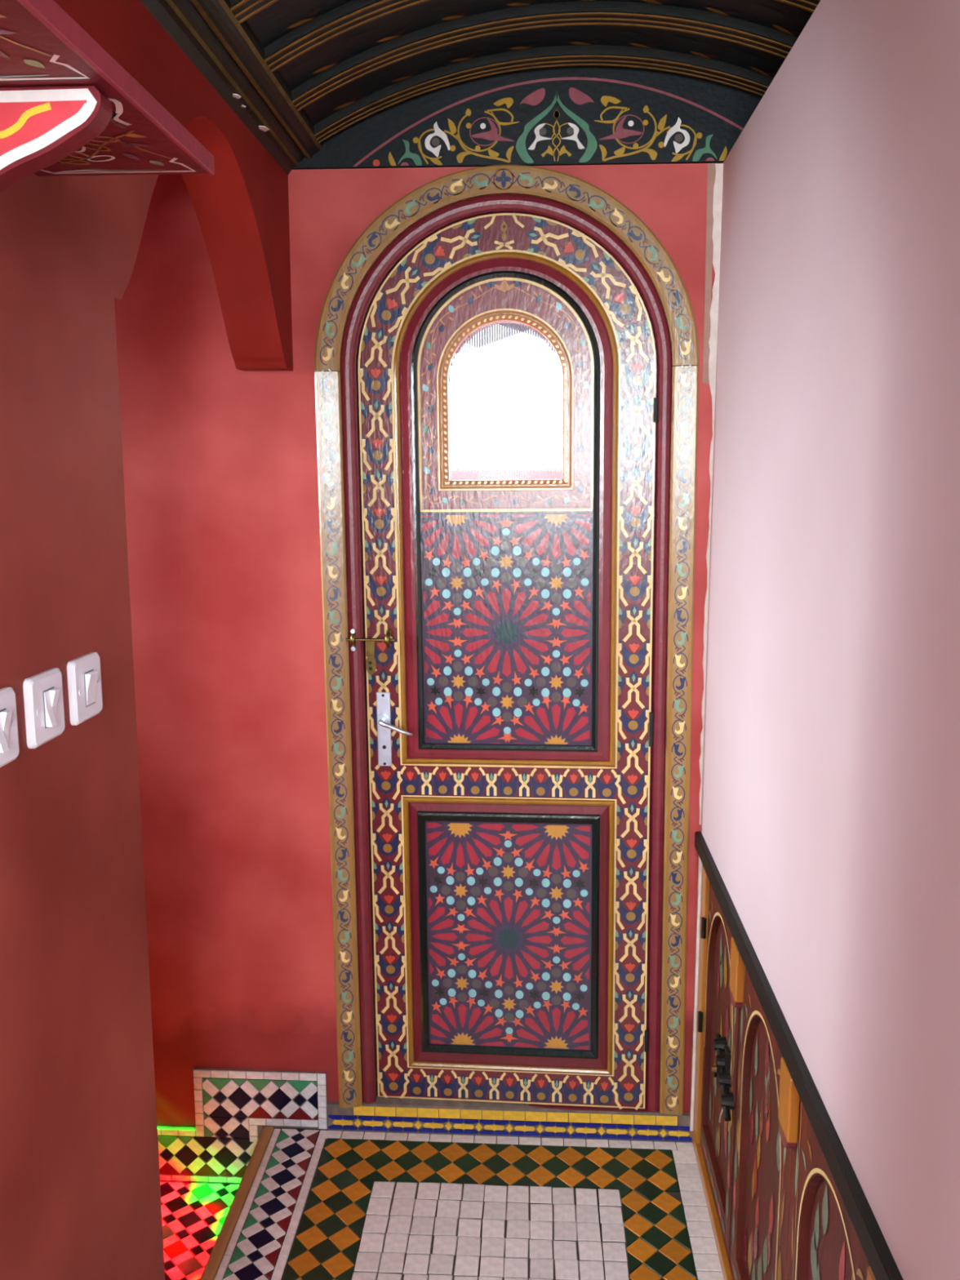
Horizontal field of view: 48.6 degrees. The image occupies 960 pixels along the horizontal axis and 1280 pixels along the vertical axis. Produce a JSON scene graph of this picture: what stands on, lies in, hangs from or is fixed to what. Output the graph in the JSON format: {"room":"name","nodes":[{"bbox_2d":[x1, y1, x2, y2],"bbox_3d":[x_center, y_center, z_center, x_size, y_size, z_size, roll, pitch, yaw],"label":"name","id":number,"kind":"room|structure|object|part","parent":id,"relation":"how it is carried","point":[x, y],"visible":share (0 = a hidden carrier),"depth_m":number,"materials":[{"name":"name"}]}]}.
{"room":"entrance hallway","nodes":[
{"label":"entrance hallway","id":0,"kind":"room"},
{"bbox_2d":[0,0,293,1279],"bbox_3d":[-0.609,0.582,0.430,0.116,2.665,4.400,0,9,3],"label":"wall","id":1,"kind":"structure","parent":0,"point":[80,1188],"depth_m":1.34,"materials":[{"name":"red paint"}]},
{"bbox_2d":[0,687,18,767],"bbox_3d":[-0.502,0.095,1.112,0.017,0.080,0.082,0,9,3],"label":"light switch","id":2,"kind":"object","parent":1,"relation":"attached to","point":[9,740],"visible":1,"depth_m":1.13,"materials":[{"name":"white plastic"}]},
{"bbox_2d":[22,667,64,748],"bbox_3d":[-0.495,0.077,1.224,0.017,0.080,0.082,0,9,3],"label":"light switch","id":3,"kind":"object","parent":1,"relation":"attached to","point":[43,700],"visible":1,"depth_m":1.21,"materials":[{"name":"white plastic"}]},
{"bbox_2d":[66,652,102,725],"bbox_3d":[-0.489,0.060,1.333,0.017,0.080,0.082,0,9,3],"label":"light switch","id":4,"kind":"object","parent":1,"relation":"attached to","point":[83,673],"visible":1,"depth_m":1.32,"materials":[{"name":"white plastic"}]},
{"bbox_2d":[0,0,214,191],"bbox_3d":[-0.449,-0.299,0.305,0.202,0.205,1.846,0,9,3],"label":"wall shelf","id":5,"kind":"object","parent":1,"relation":"attached to","point":[68,107],"visible":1,"depth_m":0.93,"materials":[{"name":"red paint"}]},
{"bbox_2d":[140,0,322,174],"bbox_3d":[-0.527,-0.748,0.215,0.112,0.160,4.400,0,9,3],"label":"trim","id":6,"kind":"structure","parent":1,"relation":"attached to","point":[228,53],"depth_m":1.85,"materials":[{"name":"green paint"}]},
{"bbox_2d":[160,1180,239,1279],"bbox_3d":[-1.358,1.567,2.300,1.568,0.134,1.100,0,9,3],"label":"floor","id":7,"kind":"structure","parent":0,"point":[194,1213],"depth_m":2.64,"materials":[{"name":"tile"}]},
{"bbox_2d":[114,163,718,1128],"bbox_3d":[-0.635,0.236,2.678,3.050,2.645,0.140,0,9,3],"label":"wall","id":8,"kind":"structure","parent":0,"point":[220,459],"depth_m":2.56,"materials":[{"name":"red paint"}]},
{"bbox_2d":[157,1067,327,1182],"bbox_3d":[-0.779,1.264,2.775,0.770,0.318,0.014,0,9,3],"label":"baseboard","id":9,"kind":"structure","parent":8,"relation":"attached to","point":[233,1107],"depth_m":2.75,"materials":[{"name":"tile"}]},
{"bbox_2d":[346,213,658,1110],"bbox_3d":[0.052,0.118,2.546,0.763,2.183,0.087,0,9,5],"label":"door","id":10,"kind":"structure","parent":8,"relation":"in","point":[508,402],"depth_m":2.54,"materials":[{"name":"red paint"}]},
{"bbox_3d":[-0.301,-0.021,2.534,0.014,0.015,0.019,0,9,5],"label":"bolt knob","id":11,"kind":"part","parent":10,"relation":"part of","materials":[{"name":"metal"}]},
{"bbox_3d":[-0.301,0.019,2.540,0.014,0.015,0.019,0,9,5],"label":"bolt knob","id":12,"kind":"part","parent":10,"relation":"part of","materials":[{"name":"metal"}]},
{"bbox_3d":[-0.264,0.060,2.573,0.025,0.050,0.005,0,9,5],"label":"lock plate","id":13,"kind":"part","parent":10,"relation":"part of","materials":[{"name":"gold metal"}]},
{"bbox_3d":[-0.234,0.218,2.596,0.034,0.184,0.006,0,9,5],"label":"handle plate","id":14,"kind":"part","parent":10,"relation":"part of","materials":[{"name":"silver metal"}]},
{"bbox_3d":[-0.203,0.209,2.565,0.087,0.039,0.046,0,9,5],"label":"lever","id":15,"kind":"part","parent":10,"relation":"part of","materials":[{"name":"metal"}]},
{"bbox_3d":[0.060,-0.551,2.464,0.263,0.359,0.007,0,9,5],"label":"fluted glass pane","id":16,"kind":"part","parent":10,"relation":"part of","materials":[{"name":"glass"}]},
{"bbox_3d":[0.058,-0.550,2.445,0.315,0.408,0.020,0,9,5],"label":"window moulding","id":17,"kind":"part","parent":10,"relation":"part of","materials":[{"name":"gold paint"}]},
{"bbox_3d":[0.061,-0.285,2.488,0.492,1.167,0.007,0,9,5],"label":"panel moulding","id":18,"kind":"part","parent":10,"relation":"part of","materials":[{"name":"wood"}]},
{"bbox_3d":[0.064,-0.022,2.530,0.405,0.558,0.004,0,9,5],"label":"star panel","id":19,"kind":"part","parent":10,"relation":"part of","materials":[{"name":"paint"}]},
{"bbox_3d":[0.072,0.739,2.650,0.409,0.594,0.004,0,9,5],"label":"star panel","id":20,"kind":"part","parent":10,"relation":"part of","materials":[{"name":"paint"}]},
{"bbox_3d":[0.072,0.741,2.650,0.492,0.691,0.005,0,9,5],"label":"panel moulding","id":21,"kind":"part","parent":10,"relation":"part of","materials":[{"name":"red paint"}]},
{"bbox_2d":[314,164,698,1115],"bbox_3d":[0.067,0.069,2.561,0.916,2.284,0.093,0,9,3],"label":"trim","id":22,"kind":"structure","parent":8,"relation":"attached to","point":[443,202],"depth_m":2.49,"materials":[{"name":"beige paint"}]},
{"bbox_3d":[-0.340,0.288,2.592,0.058,1.831,0.041,0,9,3],"label":"surround post","id":23,"kind":"part","parent":22,"relation":"part of","materials":[{"name":"beige paint"}]},
{"bbox_3d":[0.473,0.286,2.549,0.058,1.831,0.038,0,9,3],"label":"surround post","id":24,"kind":"part","parent":22,"relation":"part of","materials":[{"name":"beige paint"}]},
{"bbox_2d":[327,1093,692,1142],"bbox_3d":[0.078,1.224,2.741,0.940,0.080,0.067,0,9,3],"label":"door threshold","id":25,"kind":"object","parent":8,"relation":"attached to","point":[385,1114],"depth_m":2.71,"materials":[{"name":"tile"}]},
{"bbox_3d":[0.091,1.188,2.735,0.830,0.006,0.066,0,9,3],"label":"sill","id":26,"kind":"part","parent":25,"relation":"part of","materials":[{"name":"tile"}]},
{"bbox_2d":[200,1126,724,1279],"bbox_3d":[-0.122,1.743,0.587,1.116,0.284,4.400,0,9,3],"label":"floor","id":27,"kind":"structure","parent":0,"point":[308,1203],"depth_m":2.44,"materials":[{"name":"tile"}]},
{"bbox_2d":[230,0,820,142],"bbox_3d":[0.097,-0.857,0.173,1.400,0.335,4.420,0,9,3],"label":"ceiling","id":28,"kind":"structure","parent":0,"point":[344,63],"depth_m":2.07,"materials":[{"name":"blue paint"}]},
{"bbox_2d":[699,0,959,1279],"bbox_3d":[0.573,0.504,0.352,0.384,2.445,4.400,0,9,3],"label":"wall","id":29,"kind":"structure","parent":0,"point":[829,758],"depth_m":1.37,"materials":[{"name":"pink paint"}]},
{"bbox_2d":[689,831,903,1279],"bbox_3d":[0.486,1.045,1.493,0.075,0.812,2.322,0,9,3],"label":"cabinet","id":30,"kind":"object","parent":29,"relation":"attached to","point":[785,1199],"visible":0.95,"depth_m":2.00,"materials":[{"name":"red wood"}]},
{"bbox_3d":[0.552,0.874,2.602,0.032,0.740,0.070,0,9,3],"label":"post","id":31,"kind":"part","parent":30,"relation":"part of","materials":[{"name":"paint"}]},
{"bbox_3d":[0.495,0.906,2.250,0.009,0.016,0.015,0,9,3],"label":"latch knob","id":32,"kind":"part","parent":30,"relation":"part of","materials":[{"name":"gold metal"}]},
{"bbox_3d":[0.542,0.911,2.367,0.020,0.738,0.406,0,9,3],"label":"cabinet door","id":33,"kind":"part","parent":30,"relation":"part of","materials":[{"name":"red wood"}]},
{"bbox_3d":[0.551,0.915,2.391,0.007,0.615,0.340,0,9,3],"label":"arched panel","id":34,"kind":"part","parent":30,"relation":"part of","materials":[{"name":"brown wood"}]},
{"bbox_3d":[0.520,0.977,1.951,0.020,0.738,0.453,0,9,3],"label":"cabinet door","id":35,"kind":"part","parent":30,"relation":"part of","materials":[{"name":"red wood"}]},
{"bbox_3d":[0.527,0.984,1.952,0.007,0.615,0.340,0,9,3],"label":"arched panel","id":36,"kind":"part","parent":30,"relation":"part of","materials":[{"name":"brown wood"}]},
{"bbox_3d":[0.495,1.048,1.503,0.020,0.738,0.453,0,9,3],"label":"cabinet door","id":37,"kind":"part","parent":30,"relation":"part of","materials":[{"name":"red wood"}]},
{"bbox_3d":[0.503,1.055,1.503,0.007,0.615,0.340,0,9,3],"label":"arched panel","id":38,"kind":"part","parent":30,"relation":"part of","materials":[{"name":"brown wood"}]},
{"bbox_3d":[-0.634,-1.272,2.452,3.050,0.405,0.115,0,9,3],"label":"wall","id":39,"kind":"structure","parent":0,"visible":0},
{"bbox_2d":[292,65,762,169],"bbox_3d":[0.213,-1.166,2.348,1.286,0.225,0.031,0,9,3],"label":"panel","id":40,"kind":"object","parent":39,"relation":"attached to","point":[580,114],"visible":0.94,"depth_m":2.34,"materials":[{"name":"paint"}]}
]}

